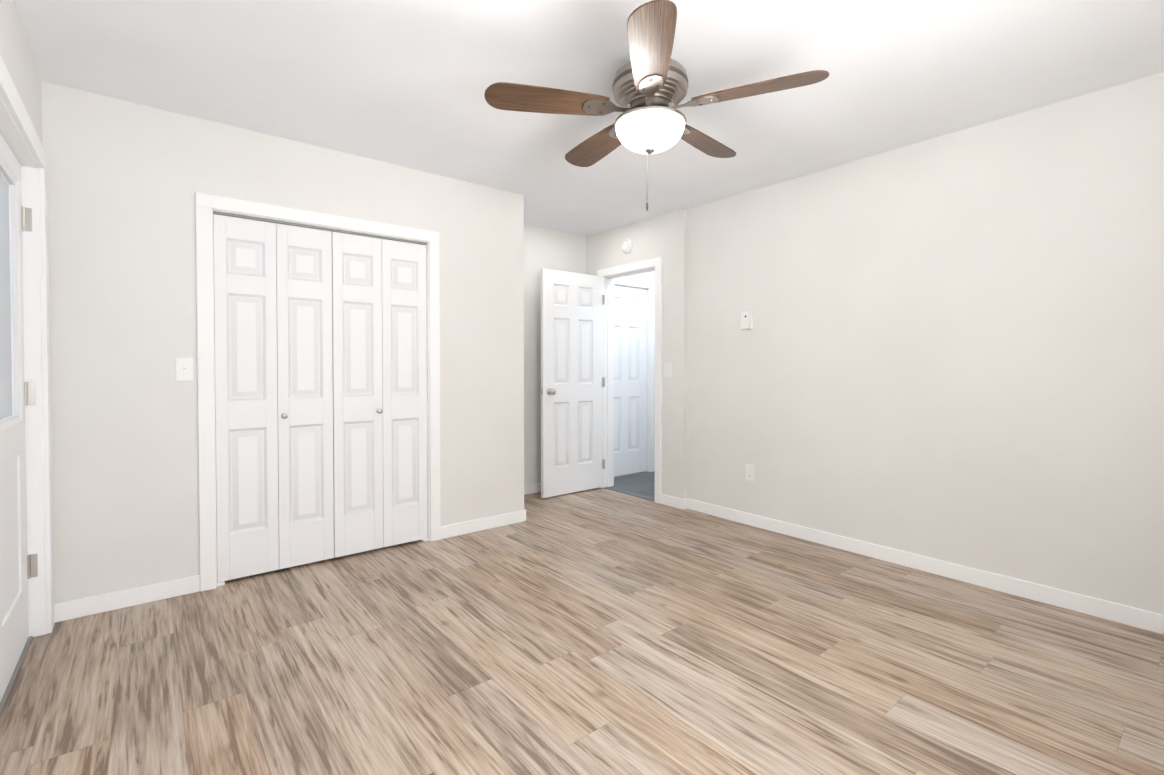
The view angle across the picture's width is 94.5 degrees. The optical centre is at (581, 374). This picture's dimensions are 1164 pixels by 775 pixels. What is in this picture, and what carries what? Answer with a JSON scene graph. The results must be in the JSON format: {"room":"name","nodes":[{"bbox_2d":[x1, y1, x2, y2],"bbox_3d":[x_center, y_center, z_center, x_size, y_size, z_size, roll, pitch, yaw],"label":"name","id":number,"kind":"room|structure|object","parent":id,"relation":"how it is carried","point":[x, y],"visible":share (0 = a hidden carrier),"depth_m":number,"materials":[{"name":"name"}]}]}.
{"room":"empty bedroom","nodes":[
{"label":"empty bedroom","id":0,"kind":"room"},
{"bbox_2d":[0,0,42,144],"bbox_3d":[-1.501,-0.070,1.221,0.100,2.440,4.620,-1,1,-39],"label":"wall","id":1,"kind":"structure","parent":0,"point":[17,58],"depth_m":1.99,"materials":[{"name":"paint"}]},
{"bbox_2d":[0,133,37,701],"bbox_3d":[-1.994,0.128,1.844,0.119,2.003,1.167,-1,1,-39],"label":"exterior door","id":2,"kind":"structure","parent":1,"relation":"in","point":[18,567],"depth_m":2.13,"materials":[{"name":"white wood"}]},
{"bbox_2d":[0,55,53,715],"bbox_3d":[-1.993,0.087,1.842,0.117,2.103,1.348,-1,1,-39],"label":"door frame","id":3,"kind":"structure","parent":1,"relation":"attached to","point":[20,137],"depth_m":2.31,"materials":[{"name":"white wood"}]},
{"bbox_2d":[42,81,523,603],"bbox_3d":[-1.645,-0.107,3.500,2.550,2.440,0.700,-1,1,-39],"label":"wall","id":4,"kind":"structure","parent":0,"point":[126,181],"depth_m":2.69,"materials":[{"name":"paint"}]},
{"bbox_2d":[176,358,193,380],"bbox_3d":[-2.018,-0.025,2.736,0.071,0.116,0.018,-1,1,-39],"label":"light switch","id":5,"kind":"object","parent":4,"relation":"attached to","point":[184,369],"visible":1,"depth_m":2.74,"materials":[{"name":"white plastic"}]},
{"bbox_2d":[195,192,440,591],"bbox_3d":[-1.497,0.090,3.226,1.318,2.053,0.117,-1,1,-39],"label":"door frame","id":6,"kind":"structure","parent":4,"relation":"attached to","point":[207,205],"depth_m":2.86,"materials":[{"name":"white wood"}]},
{"bbox_2d":[213,214,426,581],"bbox_3d":[-1.480,0.127,3.207,1.166,1.950,0.073,-1,1,-39],"label":"bifold closet door","id":7,"kind":"structure","parent":4,"relation":"in","point":[320,391],"depth_m":3.15,"materials":[{"name":"white wood"}]},
{"bbox_2d":[0,471,1163,774],"bbox_3d":[0.401,1.153,2.786,5.000,0.064,4.620,-1,1,-39],"label":"floor","id":8,"kind":"structure","parent":0,"point":[598,631],"depth_m":2.07,"materials":[{"name":"beige laminate"}]},
{"bbox_2d":[12,0,1163,235],"bbox_3d":[0.401,-1.355,2.745,5.000,0.080,4.620,-1,1,-39],"label":"ceiling","id":9,"kind":"structure","parent":0,"point":[404,82],"depth_m":2.33,"materials":[{"name":"paint"}]},
{"bbox_2d":[484,0,828,210],"bbox_3d":[0.291,-1.011,2.288,1.284,0.593,1.289,-1,1,-39],"label":"fan","id":10,"kind":"object","parent":9,"relation":"hanging from","point":[650,85],"visible":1,"depth_m":2.14,"materials":[{"name":"brown wood"}]},
{"bbox_2d":[524,224,654,484],"bbox_3d":[-0.986,-0.124,4.551,4.900,2.440,0.100,-1,1,-39],"label":"wall","id":11,"kind":"structure","parent":0,"point":[544,248],"depth_m":4.95,"materials":[{"name":"paint"}]},
{"bbox_2d":[614,285,646,476],"bbox_3d":[0.465,0.071,5.672,0.664,1.990,0.104,-1,1,-39],"label":"door","id":12,"kind":"structure","parent":11,"relation":"in","point":[630,380],"depth_m":5.74,"materials":[{"name":"white wood"}]},
{"bbox_2d":[586,72,1163,614],"bbox_3d":[1.479,-0.109,3.642,0.120,2.440,4.420,-1,1,-39],"label":"wall","id":13,"kind":"structure","parent":0,"point":[948,348],"depth_m":2.96,"materials":[{"name":"paint"}]},
{"bbox_2d":[541,268,604,497],"bbox_3d":[-0.082,0.079,4.913,0.692,2.000,0.173,-1,1,-39],"label":"hall door","id":14,"kind":"structure","parent":13,"relation":"in","point":[572,385],"depth_m":4.88,"materials":[{"name":"white paint"},{"name":"satin nickel"}]},
{"bbox_2d":[54,464,1163,634],"bbox_3d":[0.401,1.082,2.784,4.800,0.085,4.420,-1,1,-39],"label":"baseboard","id":15,"kind":"structure","parent":13,"relation":"attached to","point":[1072,601],"depth_m":2.80,"materials":[{"name":"white wood"}]},
{"bbox_2d":[621,238,632,252],"bbox_3d":[0.397,-1.153,4.833,0.037,0.132,0.132,-1,1,-39],"label":"smoke detector","id":16,"kind":"object","parent":13,"relation":"attached to","point":[627,245],"visible":1,"depth_m":4.81,"materials":[{"name":"white plastic"}]},
{"bbox_2d":[597,257,661,503],"bbox_3d":[0.465,0.050,4.895,0.154,2.078,0.818,-1,1,-39],"label":"door frame","id":17,"kind":"structure","parent":13,"relation":"attached to","point":[611,276],"depth_m":5.13,"materials":[{"name":"white wood"}]},
{"bbox_2d":[740,311,752,329],"bbox_3d":[1.199,-0.394,3.938,0.036,0.130,0.090,-1,1,-39],"label":"thermostat","id":18,"kind":"object","parent":13,"relation":"attached to","point":[747,320],"visible":1,"depth_m":3.92,"materials":[{"name":"white plastic"}]},
{"bbox_2d":[746,464,753,480],"bbox_3d":[1.229,0.721,3.941,0.008,0.116,0.071,-1,1,-39],"label":"outlet","id":19,"kind":"object","parent":13,"relation":"attached to","point":[749,472],"visible":1,"depth_m":3.94,"materials":[{"name":"white plastic"}]}
]}

